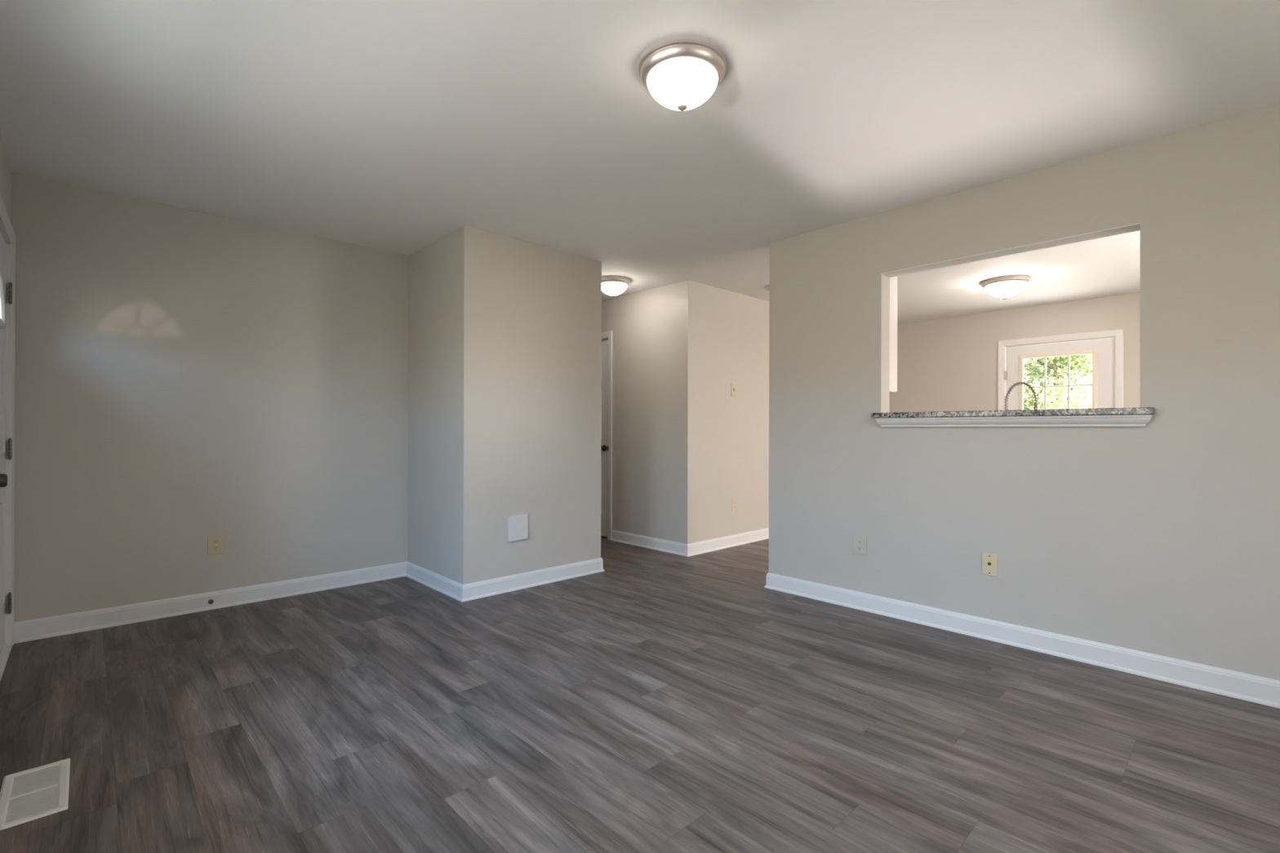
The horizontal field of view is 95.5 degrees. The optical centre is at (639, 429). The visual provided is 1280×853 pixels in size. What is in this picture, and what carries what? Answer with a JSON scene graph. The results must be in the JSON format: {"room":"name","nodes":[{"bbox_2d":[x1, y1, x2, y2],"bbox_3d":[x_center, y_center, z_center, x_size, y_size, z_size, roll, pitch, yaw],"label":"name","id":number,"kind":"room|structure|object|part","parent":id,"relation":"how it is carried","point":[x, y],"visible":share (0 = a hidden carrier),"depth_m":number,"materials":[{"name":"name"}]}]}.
{"room":"empty living room","nodes":[
{"label":"empty living room","id":0,"kind":"room"},
{"bbox_2d":[0,134,11,385],"bbox_3d":[-1.369,-0.108,0.926,0.140,2.440,5.871,0,0,-44],"label":"wall","id":1,"kind":"structure","parent":0,"point":[5,170],"depth_m":2.81,"materials":[{"name":"beige paint"}]},
{"bbox_2d":[0,231,12,662],"bbox_3d":[-2.885,0.084,2.614,0.111,2.040,0.932,0,0,-44],"label":"door","id":2,"kind":"structure","parent":1,"relation":"in","point":[3,477],"depth_m":2.81,"materials":[{"name":"white paint"}]},
{"bbox_3d":[-2.882,-0.602,2.608,0.014,0.244,0.465,0,0,-44],"label":"fanlight frame","id":3,"kind":"part","parent":2,"relation":"part of","materials":[{"name":"white paint"}]},
{"bbox_3d":[-2.574,0.204,2.320,0.066,0.066,0.066,0,0,-44],"label":"knob","id":4,"kind":"part","parent":2,"relation":"part of","materials":[{"name":"metal"}]},
{"bbox_2d":[0,645,12,681],"bbox_3d":[-2.929,1.102,2.568,0.152,0.012,0.926,0,0,-44],"label":"trim","id":5,"kind":"structure","parent":1,"relation":"attached to","point":[6,652],"depth_m":2.77,"materials":[{"name":"white paint"}]},
{"bbox_2d":[0,194,15,645],"bbox_3d":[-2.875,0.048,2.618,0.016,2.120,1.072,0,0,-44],"label":"trim","id":6,"kind":"structure","parent":1,"relation":"attached to","point":[4,218],"depth_m":2.96,"materials":[{"name":"white paint"}]},
{"bbox_2d":[11,173,408,622],"bbox_3d":[-2.558,-0.111,3.766,2.059,2.440,0.120,0,0,-44],"label":"wall","id":7,"kind":"structure","parent":0,"point":[184,377],"depth_m":3.54,"materials":[{"name":"beige paint"}]},
{"bbox_2d":[14,561,407,643],"bbox_3d":[-2.512,1.056,3.715,2.059,0.106,0.021,0,0,-44],"label":"baseboard","id":8,"kind":"structure","parent":7,"relation":"attached to","point":[83,621],"depth_m":3.52,"materials":[{"name":"white paint"}]},
{"bbox_2d":[208,599,213,604],"bbox_3d":[-2.638,1.060,3.575,0.028,0.028,0.026,0,0,-44],"label":"door stop","id":9,"kind":"object","parent":7,"relation":"attached to","point":[210,602],"visible":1,"depth_m":3.57,"materials":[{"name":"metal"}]},
{"bbox_2d":[207,534,224,555],"bbox_3d":[-2.633,0.713,3.608,0.086,0.118,0.007,0,0,-44],"label":"wall outlet","id":10,"kind":"object","parent":7,"relation":"attached to","point":[215,544],"visible":1,"depth_m":3.61,"materials":[{"name":"beige plastic"}]},
{"bbox_2d":[213,545,219,550],"bbox_3d":[-2.631,0.733,3.607,0.033,0.027,0.003,0,0,-44],"label":"receptacle","id":11,"kind":"object","parent":10,"relation":"attached to","point":[215,547],"depth_m":3.61,"materials":[{"name":"beige plastic"}]},
{"bbox_2d":[213,539,219,543],"bbox_3d":[-2.631,0.694,3.607,0.033,0.027,0.003,0,0,-44],"label":"receptacle","id":12,"kind":"object","parent":10,"relation":"attached to","point":[215,541],"depth_m":3.61,"materials":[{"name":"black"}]},
{"bbox_2d":[407,225,601,584],"bbox_3d":[-1.753,-0.110,5.254,1.161,2.440,2.976,0,0,-44],"label":"wall","id":13,"kind":"structure","parent":0,"point":[504,333],"depth_m":4.10,"materials":[{"name":"beige paint"}]},
{"bbox_2d":[405,557,604,602],"bbox_3d":[-1.748,1.058,5.246,1.203,0.106,2.997,0,0,-44],"label":"baseboard","id":14,"kind":"structure","parent":13,"relation":"attached to","point":[460,592],"depth_m":4.09,"materials":[{"name":"white paint"}]},
{"bbox_2d":[507,513,528,542],"bbox_3d":[-0.848,0.681,4.048,0.151,0.179,0.020,0,0,-44],"label":"blank plate","id":15,"kind":"object","parent":13,"relation":"attached to","point":[517,524],"visible":1,"depth_m":4.04,"materials":[{"name":"white plastic"}]},
{"bbox_2d":[0,535,1279,852],"bbox_3d":[0.698,1.116,4.330,7.835,0.001,7.940,0,0,-44],"label":"floor","id":16,"kind":"structure","parent":0,"point":[653,701],"depth_m":2.13,"materials":[{"name":"grey laminate"}]},
{"bbox_2d":[0,758,70,831],"bbox_3d":[-1.853,1.107,1.778,0.152,0.006,0.357,0,0,-44],"label":"floor vent","id":17,"kind":"object","parent":16,"relation":"in","point":[39,792],"visible":1,"depth_m":1.77,"materials":[{"name":"white metal"}]},
{"bbox_3d":[2.174,0.680,3.374,0.570,0.880,2.200,0,0,-44],"label":"base cabinet","id":18,"kind":"object","parent":16,"relation":"on","visible":0},
{"bbox_3d":[2.179,0.223,3.377,0.580,0.033,2.240,0,0,-44],"label":"countertop","id":19,"kind":"structure","parent":18,"relation":"on","visible":0},
{"bbox_2d":[1004,381,1038,410],"bbox_3d":[2.128,-0.035,3.300,0.239,0.485,0.082,0,0,30],"label":"kitchen faucet","id":20,"kind":"object","parent":19,"relation":"on","point":[1036,404],"visible":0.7,"depth_m":3.29,"materials":[{"name":"metal"}]},
{"bbox_2d":[0,0,1279,324],"bbox_3d":[0.830,-1.383,4.119,8.945,0.120,8.420,0,0,-44],"label":"ceiling","id":21,"kind":"structure","parent":0,"point":[398,126],"depth_m":2.40,"materials":[{"name":"white paint"}]},
{"bbox_2d":[601,275,630,297],"bbox_3d":[-0.239,-1.253,5.159,0.310,0.146,0.310,0,0,-44],"label":"ceiling light","id":22,"kind":"object","parent":21,"relation":"attached to","point":[612,286],"visible":0.92,"depth_m":5.06,"materials":[{"name":"white glass"}]},
{"bbox_3d":[-0.239,-1.236,5.159,0.251,0.093,0.251,0,0,-44],"label":"lamp shade","id":23,"kind":"part","parent":22,"relation":"part of","materials":[{"name":"white glass"}]},
{"bbox_2d":[638,39,726,111],"bbox_3d":[0.155,-1.248,2.123,0.320,0.154,0.320,0,0,-44],"label":"ceiling light","id":24,"kind":"object","parent":21,"relation":"attached to","point":[679,74],"visible":1,"depth_m":2.04,"materials":[{"name":"white glass"}]},
{"bbox_3d":[0.154,-1.229,2.123,0.259,0.096,0.259,0,0,-44],"label":"lamp shade","id":25,"kind":"part","parent":24,"relation":"part of","materials":[{"name":"white glass"}]},
{"bbox_2d":[764,284,768,291],"bbox_3d":[1.230,-1.304,5.357,0.160,0.036,0.160,0,0,-44],"label":"smoke detector","id":26,"kind":"object","parent":21,"relation":"attached to","point":[766,287],"visible":0.34,"depth_m":5.33,"materials":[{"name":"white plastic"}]},
{"bbox_2d":[980,275,1030,299],"bbox_3d":[3.223,-1.235,5.129,0.370,0.164,0.370,0,0,-44],"label":"ceiling light","id":27,"kind":"object","parent":21,"relation":"attached to","point":[1004,287],"visible":1,"depth_m":5.03,"materials":[{"name":"white glass"}]},
{"bbox_3d":[3.223,-1.219,5.129,0.300,0.111,0.300,0,0,-44],"label":"lamp shade","id":28,"kind":"part","parent":27,"relation":"part of","materials":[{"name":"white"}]},
{"bbox_2d":[601,282,678,542],"bbox_3d":[-0.627,-0.107,6.341,0.150,2.440,2.957,0,0,-44],"label":"wall","id":29,"kind":"structure","parent":0,"point":[643,325],"depth_m":5.52,"materials":[{"name":"beige paint"}]},
{"bbox_2d":[600,339,608,537],"bbox_3d":[-0.589,0.085,6.186,0.101,2.021,0.742,0,0,-44],"label":"door","id":30,"kind":"structure","parent":29,"relation":"in","point":[604,343],"depth_m":5.97,"materials":[{"name":"white paint"}]},
{"bbox_3d":[-0.389,0.189,5.951,0.066,0.066,0.066,0,0,-44],"label":"knob","id":31,"kind":"part","parent":30,"relation":"part of","materials":[{"name":"metal"}]},
{"bbox_2d":[601,330,612,540],"bbox_3d":[-0.590,0.056,6.182,0.016,2.115,0.886,0,0,-44],"label":"trim","id":32,"kind":"structure","parent":29,"relation":"attached to","point":[605,335],"depth_m":5.88,"materials":[{"name":"white paint"}]},
{"bbox_2d":[677,280,768,544],"bbox_3d":[1.671,-0.101,6.406,3.566,2.440,0.120,0,0,-44],"label":"wall","id":33,"kind":"structure","parent":0,"point":[723,437],"depth_m":5.46,"materials":[{"name":"beige paint"}]},
{"bbox_2d":[611,528,768,556],"bbox_3d":[1.318,1.065,6.671,3.467,0.106,1.028,0,0,-44],"label":"baseboard","id":34,"kind":"structure","parent":33,"relation":"attached to","point":[660,544],"depth_m":5.47,"materials":[{"name":"white paint"}]},
{"bbox_2d":[731,383,736,395],"bbox_3d":[0.905,-0.383,5.580,0.076,0.118,0.016,0,0,-44],"label":"light switch","id":35,"kind":"object","parent":33,"relation":"attached to","point":[733,385],"visible":1,"depth_m":5.58,"materials":[{"name":"beige plastic"}]},
{"bbox_2d":[731,497,737,511],"bbox_3d":[0.910,0.722,5.593,0.076,0.118,0.007,0,0,-44],"label":"wall outlet","id":36,"kind":"object","parent":33,"relation":"attached to","point":[734,501],"visible":1,"depth_m":5.59,"materials":[{"name":"beige plastic"}]},
{"bbox_2d":[889,292,1139,412],"bbox_3d":[4.554,-0.094,5.879,0.120,2.440,4.623,0,0,-44],"label":"wall","id":37,"kind":"structure","parent":0,"point":[950,363],"depth_m":6.56,"materials":[{"name":"beige paint"}]},
{"bbox_2d":[1004,337,1115,409],"bbox_3d":[4.320,0.106,6.033,0.110,2.015,0.948,0,0,-44],"label":"door","id":38,"kind":"structure","parent":37,"relation":"in","point":[1103,350],"depth_m":5.97,"materials":[{"name":"white paint"}]},
{"bbox_3d":[4.326,-0.286,6.035,0.012,1.035,0.678,0,0,-44],"label":"glass frame","id":39,"kind":"part","parent":38,"relation":"part of","materials":[{"name":"clear plastic"}]},
{"bbox_2d":[997,328,1124,410],"bbox_3d":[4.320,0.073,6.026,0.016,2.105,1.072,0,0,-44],"label":"trim","id":40,"kind":"structure","parent":37,"relation":"attached to","point":[1118,334],"depth_m":5.92,"materials":[{"name":"white paint"}]},
{"bbox_2d":[768,104,1279,680],"bbox_3d":[2.180,-0.100,2.869,0.120,2.440,3.545,0,0,-44],"label":"wall","id":41,"kind":"structure","parent":0,"point":[1162,537],"depth_m":2.83,"materials":[{"name":"beige paint"}]},
{"bbox_2d":[853,534,866,555],"bbox_3d":[1.371,0.718,3.622,0.007,0.118,0.084,0,0,-44],"label":"wall outlet","id":42,"kind":"object","parent":41,"relation":"attached to","point":[860,541],"visible":1,"depth_m":3.62,"materials":[{"name":"beige plastic"}]},
{"bbox_2d":[857,539,862,544],"bbox_3d":[1.370,0.699,3.621,0.003,0.027,0.033,0,0,-44],"label":"receptacle","id":43,"kind":"object","parent":42,"relation":"attached to","point":[859,541],"depth_m":3.62,"materials":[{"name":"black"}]},
{"bbox_2d":[889,275,897,392],"bbox_3d":[1.404,-0.699,3.977,0.282,0.900,0.620,0,0,-44],"label":"upper cabinet","id":44,"kind":"object","parent":41,"relation":"attached to","point":[893,280],"visible":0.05,"depth_m":3.78,"materials":[{"name":"white paint"}]},
{"bbox_3d":[1.586,-0.698,3.936,0.022,0.892,0.306,0,0,-44],"label":"door","id":45,"kind":"part","parent":44,"relation":"part of","materials":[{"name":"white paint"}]},
{"bbox_2d":[982,552,997,576],"bbox_3d":[1.864,0.719,3.100,0.015,0.116,0.072,0,0,-44],"label":"cable jack","id":46,"kind":"object","parent":41,"relation":"attached to","point":[989,561],"visible":1,"depth_m":3.10,"materials":[{"name":"beige plastic"}]},
{"bbox_2d":[881,222,1140,277],"bbox_3d":[1.924,-0.949,3.140,0.119,0.004,1.198,0,0,-44],"label":"trim","id":47,"kind":"structure","parent":41,"relation":"attached to","point":[1135,227],"depth_m":3.05,"materials":[{"name":"white paint"}]},
{"bbox_2d":[870,407,1154,426],"bbox_3d":[1.920,-0.058,3.131,0.215,0.087,1.290,0,0,-44],"label":"ledge","id":48,"kind":"object","parent":41,"relation":"attached to","point":[1131,416],"visible":1,"depth_m":2.96,"materials":[{"name":"stone"}]},
{"bbox_3d":[1.874,-0.042,3.074,0.040,0.055,1.259,0,0,-44],"label":"apron moulding","id":49,"kind":"part","parent":48,"relation":"part of","materials":[{"name":"white paint"}]},
{"bbox_2d":[764,572,1279,708],"bbox_3d":[2.170,1.067,2.877,0.162,0.106,3.566,0,0,-44],"label":"baseboard","id":50,"kind":"structure","parent":41,"relation":"attached to","point":[1237,685],"depth_m":2.88,"materials":[{"name":"white paint"}]},
{"label":"outside","id":51,"kind":"structure","parent":0,"visible":0},
{"bbox_3d":[3.613,2.299,3.451,70.000,0.150,60.000,0,0,-44],"label":"ground","id":52,"kind":"structure","parent":51,"visible":0},
{"bbox_2d":[1023,353,1092,409],"bbox_3d":[7.292,-0.208,10.610,3.102,4.887,3.525,0,0,36],"label":"leafy tree","id":53,"kind":"object","parent":52,"relation":"on","point":[1059,400],"visible":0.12,"depth_m":10.14,"materials":[{"name":"green plant"}]}
]}

